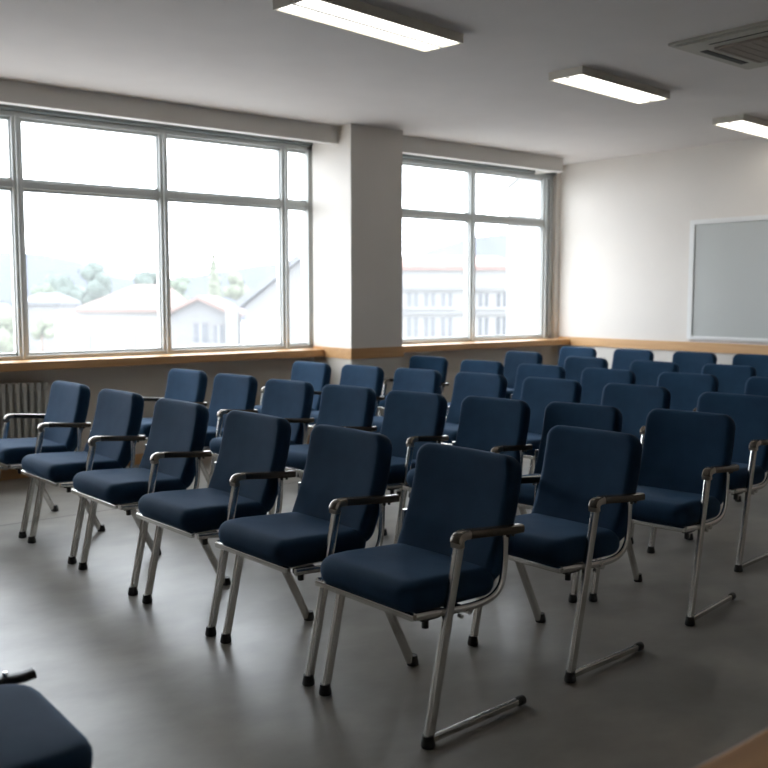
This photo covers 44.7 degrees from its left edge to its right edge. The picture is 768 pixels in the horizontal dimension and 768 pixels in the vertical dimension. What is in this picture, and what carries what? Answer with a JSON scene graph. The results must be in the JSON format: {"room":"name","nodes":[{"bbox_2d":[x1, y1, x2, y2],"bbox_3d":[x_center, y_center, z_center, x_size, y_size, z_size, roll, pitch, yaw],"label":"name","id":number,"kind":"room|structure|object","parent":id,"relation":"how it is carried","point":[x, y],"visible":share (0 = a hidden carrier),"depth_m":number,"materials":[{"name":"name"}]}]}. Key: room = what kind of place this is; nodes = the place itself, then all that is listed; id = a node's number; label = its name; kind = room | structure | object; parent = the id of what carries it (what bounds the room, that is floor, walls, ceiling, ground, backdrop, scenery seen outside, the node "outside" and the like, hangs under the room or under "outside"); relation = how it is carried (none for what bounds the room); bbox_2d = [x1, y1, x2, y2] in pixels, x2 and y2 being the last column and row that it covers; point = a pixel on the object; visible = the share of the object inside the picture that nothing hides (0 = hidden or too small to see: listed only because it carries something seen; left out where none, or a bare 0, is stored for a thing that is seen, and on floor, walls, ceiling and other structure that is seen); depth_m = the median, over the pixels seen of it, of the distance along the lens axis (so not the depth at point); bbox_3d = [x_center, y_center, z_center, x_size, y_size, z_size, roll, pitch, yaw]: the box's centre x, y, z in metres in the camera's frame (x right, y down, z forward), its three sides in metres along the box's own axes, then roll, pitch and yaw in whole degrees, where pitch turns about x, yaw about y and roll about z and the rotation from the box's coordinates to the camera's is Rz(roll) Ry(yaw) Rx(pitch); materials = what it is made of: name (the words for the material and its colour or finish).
{"room":"lecture room","nodes":[
{"label":"lecture room","id":0,"kind":"room"},
{"bbox_2d":[0,435,309,480],"bbox_3d":[-4.123,0.801,6.546,8.800,0.090,0.025,-4,7,-38],"label":"baseboard","id":1,"kind":"structure","parent":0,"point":[9,474],"depth_m":7.46,"materials":[{"name":"brown wood"}]},
{"bbox_2d":[0,345,557,453],"bbox_3d":[-2.804,0.296,7.753,12.420,0.870,0.280,-4,7,-38],"label":"wall","id":2,"kind":"structure","parent":0,"point":[144,380],"depth_m":8.25,"materials":[{"name":"beige paint"}]},
{"bbox_2d":[313,346,403,358],"bbox_3d":[-0.254,-0.321,9.155,0.644,0.100,0.632,-4,7,-38],"label":"trim","id":3,"kind":"structure","parent":2,"relation":"attached to","point":[332,352],"depth_m":8.90,"materials":[{"name":"brown wood"}]},
{"bbox_2d":[300,154,560,341],"bbox_3d":[-2.804,-1.212,7.612,12.420,2.160,0.280,-4,7,-38],"label":"wall window","id":4,"kind":"structure","parent":2,"relation":"in","point":[556,179],"depth_m":11.32,"materials":[{"name":"white paint"}]},
{"bbox_2d":[0,104,323,371],"bbox_3d":[-4.106,-1.062,6.383,8.840,2.080,0.370,-4,7,-38],"label":"window","id":5,"kind":"structure","parent":4,"relation":"attached to","point":[21,359],"depth_m":8.18,"materials":[{"name":"grey metal"}]},
{"bbox_2d":[402,154,568,352],"bbox_3d":[0.970,-1.439,10.419,2.968,2.080,0.370,-4,7,-38],"label":"window","id":6,"kind":"structure","parent":4,"relation":"attached to","point":[543,223],"depth_m":10.62,"materials":[{"name":"grey metal"}]},
{"bbox_2d":[312,123,402,348],"bbox_3d":[-0.257,-1.397,9.060,0.620,2.060,0.620,-4,7,-38],"label":"pillar","id":7,"kind":"structure","parent":0,"point":[358,180],"depth_m":8.83,"materials":[{"name":"white paint"}]},
{"bbox_2d":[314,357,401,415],"bbox_3d":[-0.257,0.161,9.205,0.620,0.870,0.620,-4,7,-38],"label":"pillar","id":8,"kind":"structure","parent":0,"point":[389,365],"depth_m":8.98,"materials":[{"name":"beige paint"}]},
{"bbox_2d":[0,456,767,767],"bbox_3d":[0.629,1.228,3.524,12.820,0.200,11.320,-4,7,-38],"label":"floor","id":9,"kind":"structure","parent":0,"point":[146,686],"depth_m":3.75,"materials":[{"name":"concrete"}]},
{"bbox_2d":[0,381,47,469],"bbox_3d":[-3.168,0.397,7.184,1.152,0.775,0.113,-4,7,-38],"label":"radiator","id":10,"kind":"object","parent":9,"relation":"on","point":[21,397],"visible":0.47,"depth_m":7.38,"materials":[{"name":"grey metal"}]},
{"bbox_2d":[0,381,90,537],"bbox_3d":[-2.219,0.450,5.967,0.586,0.896,0.625,-5,7,-41],"label":"armchair","id":11,"kind":"object","parent":9,"relation":"on","point":[64,420],"visible":0.91,"depth_m":5.90,"materials":[{"name":"blue fabric"}]},
{"bbox_2d":[0,668,92,767],"bbox_3d":[-0.934,0.820,1.996,0.547,0.896,0.585,-4,7,-38],"label":"padded chair","id":12,"kind":"object","parent":9,"relation":"on","point":[33,733],"visible":1,"depth_m":2.00,"materials":[{"name":"blue fabric"}]},
{"bbox_2d":[21,389,145,563],"bbox_3d":[-1.736,0.501,5.421,0.586,0.896,0.625,-5,7,-41],"label":"armchair","id":13,"kind":"object","parent":9,"relation":"on","point":[113,437],"visible":0.91,"depth_m":5.35,"materials":[{"name":"blue fabric"}]},
{"bbox_2d":[72,398,211,595],"bbox_3d":[-1.260,0.551,4.883,0.586,0.896,0.625,-5,7,-41],"label":"armchair","id":14,"kind":"object","parent":9,"relation":"on","point":[173,452],"visible":0.91,"depth_m":4.81,"materials":[{"name":"blue fabric"}]},
{"bbox_2d":[139,368,207,440],"bbox_3d":[-1.674,0.350,7.036,0.529,0.896,0.586,5,7,43],"label":"armchair","id":15,"kind":"object","parent":9,"relation":"on","point":[187,385],"visible":0.2,"depth_m":7.08,"materials":[{"name":"blue fabric"}]},
{"bbox_2d":[136,410,295,636],"bbox_3d":[-0.777,0.602,4.337,0.586,0.896,0.625,-5,7,-41],"label":"armchair","id":16,"kind":"object","parent":9,"relation":"on","point":[249,472],"visible":0.94,"depth_m":4.27,"materials":[{"name":"blue fabric"}]},
{"bbox_2d":[200,373,257,487],"bbox_3d":[-1.234,0.393,6.583,0.529,0.896,0.586,5,7,43],"label":"armchair","id":17,"kind":"object","parent":9,"relation":"on","point":[230,392],"visible":0.4,"depth_m":6.63,"materials":[{"name":"blue fabric"}]},
{"bbox_2d":[210,379,314,456],"bbox_3d":[-0.802,0.435,6.124,0.529,0.896,0.586,5,7,43],"label":"armchair","id":18,"kind":"object","parent":9,"relation":"on","point":[290,400],"visible":0.29,"depth_m":6.14,"materials":[{"name":"blue fabric"}]},
{"bbox_2d":[254,361,330,413],"bbox_3d":[-0.796,0.272,7.875,0.586,0.896,0.558,-5,7,-44],"label":"armchair","id":19,"kind":"object","parent":9,"relation":"on","point":[317,374],"visible":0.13,"depth_m":7.89,"materials":[{"name":"blue fabric"}]},
{"bbox_2d":[215,424,399,686],"bbox_3d":[-0.315,0.650,3.825,0.586,0.896,0.625,-5,7,-41],"label":"armchair","id":20,"kind":"object","parent":9,"relation":"on","point":[341,498],"visible":0.94,"depth_m":3.76,"materials":[{"name":"blue fabric"}]},
{"bbox_2d":[268,384,376,514],"bbox_3d":[-0.390,0.471,5.738,0.529,0.896,0.586,5,7,43],"label":"armchair","id":21,"kind":"object","parent":9,"relation":"on","point":[346,406],"visible":0.28,"depth_m":5.78,"materials":[{"name":"blue fabric"}]},
{"bbox_2d":[297,364,384,476],"bbox_3d":[-0.349,0.309,7.478,0.586,0.896,0.558,-5,7,-44],"label":"armchair","id":22,"kind":"object","parent":9,"relation":"on","point":[372,377],"visible":0.17,"depth_m":7.51,"materials":[{"name":"blue fabric"}]},
{"bbox_2d":[372,368,441,495],"bbox_3d":[0.086,0.343,7.111,0.586,0.896,0.558,-5,7,-44],"label":"armchair","id":23,"kind":"object","parent":9,"relation":"on","point":[405,379],"visible":0.2,"depth_m":7.16,"materials":[{"name":"blue fabric"}]},
{"bbox_2d":[376,390,448,543],"bbox_3d":[0.022,0.507,5.353,0.529,0.896,0.586,5,7,43],"label":"armchair","id":24,"kind":"object","parent":9,"relation":"on","point":[412,420],"visible":0.46,"depth_m":5.37,"materials":[{"name":"blue fabric"}]},
{"bbox_2d":[378,355,448,415],"bbox_3d":[0.242,0.199,8.656,0.586,0.896,0.558,-5,7,-43],"label":"armchair","id":25,"kind":"object","parent":9,"relation":"on","point":[440,364],"visible":0.23,"depth_m":8.70,"materials":[{"name":"blue fabric"}]},
{"bbox_2d":[315,443,525,749],"bbox_3d":[0.124,0.696,3.324,0.586,0.896,0.588,-5,7,-41],"label":"armchair","id":26,"kind":"object","parent":9,"relation":"on","point":[458,526],"visible":1,"depth_m":3.25,"materials":[{"name":"blue fabric"}]},
{"bbox_2d":[408,372,506,497],"bbox_3d":[0.532,0.380,6.714,0.586,0.896,0.558,-5,7,-44],"label":"armchair","id":27,"kind":"object","parent":9,"relation":"on","point":[466,384],"visible":0.29,"depth_m":6.81,"materials":[{"name":"blue fabric"}]},
{"bbox_2d":[402,396,532,490],"bbox_3d":[0.448,0.537,5.029,0.529,0.896,0.586,5,7,43],"label":"armchair","id":28,"kind":"object","parent":9,"relation":"on","point":[490,424],"visible":0.34,"depth_m":5.09,"materials":[{"name":"blue fabric"}]},
{"bbox_2d":[445,360,503,421],"bbox_3d":[0.682,0.253,8.076,0.586,0.896,0.558,-5,7,-43],"label":"armchair","id":29,"kind":"object","parent":9,"relation":"on","point":[476,366],"visible":0.09,"depth_m":8.15,"materials":[{"name":"blue fabric"}]},
{"bbox_2d":[503,351,542,398],"bbox_3d":[1.245,0.128,9.418,0.586,0.896,0.558,-5,7,-41],"label":"armchair","id":30,"kind":"object","parent":9,"relation":"on","point":[513,359],"visible":0.2,"depth_m":9.53,"materials":[{"name":"blue fabric"}]},
{"bbox_2d":[510,363,565,473],"bbox_3d":[1.117,0.299,7.581,0.586,0.896,0.558,-5,7,-43],"label":"armchair","id":31,"kind":"object","parent":9,"relation":"on","point":[524,370],"visible":0.11,"depth_m":7.70,"materials":[{"name":"blue fabric"}]},
{"bbox_2d":[520,377,581,460],"bbox_3d":[0.974,0.421,6.275,0.586,0.896,0.558,-5,7,-44],"label":"armchair","id":32,"kind":"object","parent":9,"relation":"on","point":[537,392],"visible":0.23,"depth_m":6.36,"materials":[{"name":"blue fabric"}]},
{"bbox_2d":[467,425,644,682],"bbox_3d":[0.701,0.650,3.826,0.586,0.896,0.547,-5,7,-41],"label":"armchair","id":33,"kind":"object","parent":9,"relation":"on","point":[585,495],"visible":0.89,"depth_m":3.77,"materials":[{"name":"blue fabric"}]},
{"bbox_2d":[494,401,622,602],"bbox_3d":[0.871,0.564,4.741,0.529,0.896,0.586,5,7,43],"label":"armchair","id":34,"kind":"object","parent":9,"relation":"on","point":[609,418],"visible":0.2,"depth_m":4.82,"materials":[{"name":"blue fabric"}]},
{"bbox_2d":[557,347,596,367],"bbox_3d":[1.983,0.051,10.250,0.586,0.896,0.558,-5,7,-44],"label":"armchair","id":35,"kind":"object","parent":9,"relation":"on","point":[565,352],"visible":0.09,"depth_m":10.37,"materials":[{"name":"blue fabric"}]},
{"bbox_2d":[564,356,607,382],"bbox_3d":[1.697,0.207,8.567,0.586,0.896,0.558,-5,7,-41],"label":"armchair","id":36,"kind":"object","parent":9,"relation":"on","point":[574,366],"visible":0.09,"depth_m":8.69,"materials":[{"name":"blue fabric"}]},
{"bbox_2d":[580,367,635,404],"bbox_3d":[1.565,0.341,7.135,0.586,0.896,0.558,-5,7,-43],"label":"armchair","id":37,"kind":"object","parent":9,"relation":"on","point":[593,380],"visible":0.1,"depth_m":7.26,"materials":[{"name":"blue fabric"}]},
{"bbox_2d":[611,349,653,369],"bbox_3d":[2.470,0.095,9.771,0.586,0.896,0.558,-5,7,-44],"label":"armchair","id":38,"kind":"object","parent":9,"relation":"on","point":[622,358],"visible":0.12,"depth_m":9.90,"materials":[{"name":"blue fabric"}]},
{"bbox_2d":[601,383,670,543],"bbox_3d":[1.427,0.465,5.806,0.586,0.896,0.558,-5,7,-44],"label":"armchair","id":39,"kind":"object","parent":9,"relation":"on","point":[633,401],"visible":0.22,"depth_m":5.87,"materials":[{"name":"blue fabric"}]},
{"bbox_2d":[630,360,678,385],"bbox_3d":[2.168,0.259,8.011,0.586,0.896,0.558,-5,7,-41],"label":"armchair","id":40,"kind":"object","parent":9,"relation":"on","point":[646,372],"visible":0.13,"depth_m":8.11,"materials":[{"name":"blue fabric"}]},
{"bbox_2d":[588,408,738,625],"bbox_3d":[1.327,0.594,4.428,0.529,0.896,0.586,5,7,43],"label":"armchair","id":41,"kind":"object","parent":9,"relation":"on","point":[686,467],"visible":0.77,"depth_m":4.43,"materials":[{"name":"blue fabric"}]},
{"bbox_2d":[657,372,718,410],"bbox_3d":[2.044,0.380,6.713,0.586,0.896,0.558,-5,7,-43],"label":"armchair","id":42,"kind":"object","parent":9,"relation":"on","point":[685,389],"visible":0.15,"depth_m":6.79,"materials":[{"name":"blue fabric"}]},
{"bbox_2d":[672,351,716,373],"bbox_3d":[2.966,0.138,9.312,0.586,0.896,0.558,-5,7,-44],"label":"armchair","id":43,"kind":"object","parent":9,"relation":"on","point":[688,362],"visible":0.09,"depth_m":9.41,"materials":[{"name":"blue fabric"}]},
{"bbox_2d":[647,392,767,572],"bbox_3d":[1.854,0.518,5.242,0.586,0.896,0.558,-5,7,-44],"label":"armchair","id":44,"kind":"object","parent":9,"relation":"on","point":[749,413],"visible":0.52,"depth_m":5.22,"materials":[{"name":"blue fabric"}]},
{"bbox_2d":[701,364,756,393],"bbox_3d":[2.652,0.301,7.568,0.586,0.896,0.558,-5,7,-41],"label":"armchair","id":45,"kind":"object","parent":9,"relation":"on","point":[731,378],"visible":0.14,"depth_m":7.62,"materials":[{"name":"blue fabric"}]},
{"bbox_2d":[697,729,767,767],"bbox_3d":[0.970,0.949,1.403,2.050,0.750,0.675,-4,7,-38],"label":"wooden table","id":46,"kind":"object","parent":9,"relation":"on","point":[753,752],"visible":1,"depth_m":1.43,"materials":[{"name":"brown wood"}]},
{"bbox_2d":[732,354,767,376],"bbox_3d":[3.443,0.173,8.940,0.586,0.896,0.558,-5,7,-44],"label":"armchair","id":47,"kind":"object","parent":9,"relation":"on","point":[759,362],"visible":0.09,"depth_m":9.04,"materials":[{"name":"blue fabric"}]},
{"bbox_2d":[735,377,767,501],"bbox_3d":[2.537,0.420,6.289,0.586,0.896,0.558,-5,7,-43],"label":"armchair","id":48,"kind":"object","parent":9,"relation":"on","point":[758,386],"visible":0.13,"depth_m":6.49,"materials":[{"name":"blue fabric"}]},
{"bbox_2d":[0,0,767,164],"bbox_3d":[0.629,-1.988,3.224,12.820,0.200,11.320,-4,7,-38],"label":"ceiling","id":49,"kind":"structure","parent":0,"point":[492,89],"depth_m":6.40,"materials":[{"name":"paint"}]},
{"bbox_2d":[0,79,337,144],"bbox_3d":[-3.887,-2.064,5.982,8.800,0.160,0.080,-4,7,-38],"label":"ceiling beam","id":50,"kind":"structure","parent":49,"relation":"attached to","point":[11,92],"depth_m":7.58,"materials":[{"name":"white paint"}]},
{"bbox_2d":[273,0,462,52],"bbox_3d":[-0.057,-2.053,5.303,0.310,0.056,1.220,5,7,44],"label":"ceiling light","id":51,"kind":"object","parent":49,"relation":"attached to","point":[355,16],"visible":1,"depth_m":5.24,"materials":[{"name":"beige plastic"}]},
{"bbox_2d":[403,136,563,174],"bbox_3d":[0.922,-2.442,10.030,2.550,0.160,0.430,-4,7,-38],"label":"trim","id":52,"kind":"structure","parent":49,"relation":"attached to","point":[542,164],"depth_m":9.86,"materials":[{"name":"white paint"}]},
{"bbox_2d":[549,66,669,103],"bbox_3d":[1.689,-2.203,6.908,1.180,0.056,0.280,-5,7,-44],"label":"ceiling light","id":53,"kind":"object","parent":49,"relation":"attached to","point":[580,77],"visible":1,"depth_m":6.79,"materials":[{"name":"beige plastic"}]},
{"bbox_2d":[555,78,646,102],"bbox_3d":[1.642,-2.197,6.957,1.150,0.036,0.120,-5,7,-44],"label":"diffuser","id":54,"kind":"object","parent":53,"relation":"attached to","point":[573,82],"depth_m":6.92,"materials":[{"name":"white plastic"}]},
{"bbox_2d":[571,74,664,99],"bbox_3d":[1.735,-2.188,6.861,1.150,0.036,0.120,-5,7,-44],"label":"diffuser","id":55,"kind":"object","parent":53,"relation":"attached to","point":[610,82],"depth_m":6.82,"materials":[{"name":"white plastic"}]},
{"bbox_2d":[668,20,767,69],"bbox_3d":[2.438,-2.103,5.783,0.940,0.047,0.940,-4,7,-40],"label":"air conditioner","id":56,"kind":"object","parent":49,"relation":"attached to","point":[745,47],"visible":1,"depth_m":5.77,"materials":[{"name":"beige plastic"}]},
{"bbox_2d":[714,35,767,62],"bbox_3d":[2.438,-2.090,5.784,0.540,0.017,0.540,-4,7,-40],"label":"grille","id":57,"kind":"object","parent":56,"relation":"attached to","point":[754,49],"depth_m":5.80,"materials":[{"name":"grey metal"}]},
{"bbox_2d":[712,114,767,138],"bbox_3d":[3.450,-2.360,8.589,1.180,0.056,0.290,-5,7,-42],"label":"ceiling light","id":58,"kind":"object","parent":49,"relation":"attached to","point":[744,123],"visible":1,"depth_m":8.31,"materials":[{"name":"beige plastic"}]},
{"bbox_2d":[716,123,767,136],"bbox_3d":[3.403,-2.354,8.641,1.150,0.036,0.125,-5,7,-42],"label":"diffuser","id":59,"kind":"object","parent":58,"relation":"attached to","point":[733,126],"depth_m":8.53,"materials":[{"name":"white plastic"}]},
{"bbox_2d":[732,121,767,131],"bbox_3d":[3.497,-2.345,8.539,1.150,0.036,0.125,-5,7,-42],"label":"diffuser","id":60,"kind":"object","parent":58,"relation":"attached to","point":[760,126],"depth_m":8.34,"materials":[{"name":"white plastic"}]},
{"bbox_2d":[557,137,767,368],"bbox_3d":[5.503,-0.752,7.365,0.200,3.030,11.100,-4,7,-38],"label":"wall","id":61,"kind":"structure","parent":0,"point":[625,221],"depth_m":10.41,"materials":[{"name":"white paint"}]},
{"bbox_2d":[558,336,767,354],"bbox_3d":[5.510,-0.142,7.236,0.020,0.100,10.800,-4,7,-38],"label":"trim","id":62,"kind":"structure","parent":61,"relation":"attached to","point":[579,341],"depth_m":10.18,"materials":[{"name":"brown wood"}]},
{"bbox_2d":[686,215,767,341],"bbox_3d":[4.225,-0.998,8.760,0.035,1.260,3.100,-4,7,-38],"label":"whiteboard","id":63,"kind":"object","parent":61,"relation":"attached to","point":[728,270],"visible":1,"depth_m":9.60,"materials":[{"name":"grey ceramic"}]},
{"label":"outside","id":64,"kind":"structure","parent":0,"visible":0},
{"bbox_2d":[241,321,245,344],"bbox_3d":[-46.995,-16.982,274.744,570.000,0.300,471.400,-4,7,-38],"label":"ground","id":65,"kind":"structure","parent":64,"point":[243,322],"depth_m":223.06,"materials":[{"name":"white"}]},
{"bbox_2d":[0,301,13,352],"bbox_3d":[-17.274,0.393,42.237,1.818,8.275,2.367,1,5,9],"label":"tree","id":66,"kind":"object","parent":65,"relation":"on","point":[6,311],"visible":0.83,"depth_m":41.41,"materials":[{"name":"green plant"}]},
{"bbox_2d":[29,282,56,295],"bbox_3d":[-35.593,-5.658,97.926,3.149,9.984,2.728,-4,7,-38],"label":"tree","id":67,"kind":"object","parent":65,"relation":"on","point":[46,287],"visible":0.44,"depth_m":96.76,"materials":[{"name":"green plant"}]},
{"bbox_2d":[31,315,55,351],"bbox_3d":[-18.280,0.033,50.287,1.323,7.497,1.187,-2,6,-17],"label":"tree","id":68,"kind":"object","parent":65,"relation":"on","point":[42,328],"visible":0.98,"depth_m":49.69,"materials":[{"name":"green plant"}]},
{"bbox_2d":[27,293,80,351],"bbox_3d":[-30.881,-4.004,86.502,4.021,8.810,5.600,0,5,0],"label":"house","id":69,"kind":"structure","parent":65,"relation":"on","point":[39,304],"depth_m":84.00,"materials":[{"name":"grey stone"}]},
{"bbox_2d":[42,272,85,307],"bbox_3d":[-40.135,-8.300,117.619,5.872,11.588,5.525,-4,7,-38],"label":"tree","id":70,"kind":"object","parent":65,"relation":"on","point":[63,284],"visible":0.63,"depth_m":115.95,"materials":[{"name":"green plant"}]},
{"bbox_2d":[77,260,114,304],"bbox_3d":[-31.722,-7.444,103.557,4.379,12.494,4.916,-4,7,-38],"label":"tree","id":71,"kind":"object","parent":65,"relation":"on","point":[99,286],"visible":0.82,"depth_m":101.78,"materials":[{"name":"green plant"}]},
{"bbox_2d":[54,285,186,350],"bbox_3d":[-20.270,-3.149,74.027,8.828,9.425,9.000,0,5,0],"label":"house","id":72,"kind":"structure","parent":65,"relation":"on","point":[127,318],"depth_m":69.93,"materials":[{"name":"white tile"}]},
{"bbox_2d":[133,270,156,284],"bbox_3d":[-27.984,-7.632,109.931,3.862,11.685,4.693,-4,7,-38],"label":"tree","id":73,"kind":"object","parent":65,"relation":"on","point":[144,277],"visible":0.28,"depth_m":108.02,"materials":[{"name":"green plant"}]},
{"bbox_2d":[170,274,191,300],"bbox_3d":[-28.421,-9.423,129.569,3.963,11.604,3.891,-4,7,-38],"label":"tree","id":74,"kind":"object","parent":65,"relation":"on","point":[180,283],"visible":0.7,"depth_m":128.09,"materials":[{"name":"green plant"}]},
{"bbox_2d":[171,296,245,346],"bbox_3d":[-12.062,-1.806,64.511,5.252,8.516,8.000,0,5,0],"label":"house","id":75,"kind":"structure","parent":65,"relation":"on","point":[200,320],"depth_m":61.87,"materials":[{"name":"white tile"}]},
{"bbox_2d":[204,253,223,298],"bbox_3d":[-16.023,-6.010,87.781,3.245,12.569,3.283,-4,7,-38],"label":"tree","id":76,"kind":"object","parent":65,"relation":"on","point":[214,288],"visible":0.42,"depth_m":87.07,"materials":[{"name":"green plant"}]},
{"bbox_2d":[222,271,250,300],"bbox_3d":[-16.009,-6.460,99.979,3.292,11.200,3.200,-4,7,-38],"label":"tree","id":77,"kind":"object","parent":65,"relation":"on","point":[237,288],"visible":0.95,"depth_m":98.49,"materials":[{"name":"green plant"}]},
{"bbox_2d":[0,234,506,320],"bbox_3d":[-50.932,-40.487,357.786,282.958,31.087,60.000,0,5,0],"label":"hill","id":78,"kind":"structure","parent":65,"relation":"on","point":[37,265],"depth_m":327.81,"materials":[{"name":"green plant"}]},
{"bbox_2d":[234,255,300,343],"bbox_3d":[-5.462,-2.538,59.471,6.842,10.911,7.900,0,5,0],"label":"house","id":79,"kind":"structure","parent":65,"relation":"on","point":[260,303],"depth_m":55.82,"materials":[{"name":"grey stone"}]},
{"bbox_2d":[402,256,506,338],"bbox_3d":[4.019,-3.112,63.987,9.353,11.215,8.800,0,5,0],"label":"apartment block","id":80,"kind":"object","parent":65,"relation":"on","point":[432,286],"visible":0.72,"depth_m":59.74,"materials":[{"name":"white plaster"},{"name":"glass"},{"name":"red tile"}]},
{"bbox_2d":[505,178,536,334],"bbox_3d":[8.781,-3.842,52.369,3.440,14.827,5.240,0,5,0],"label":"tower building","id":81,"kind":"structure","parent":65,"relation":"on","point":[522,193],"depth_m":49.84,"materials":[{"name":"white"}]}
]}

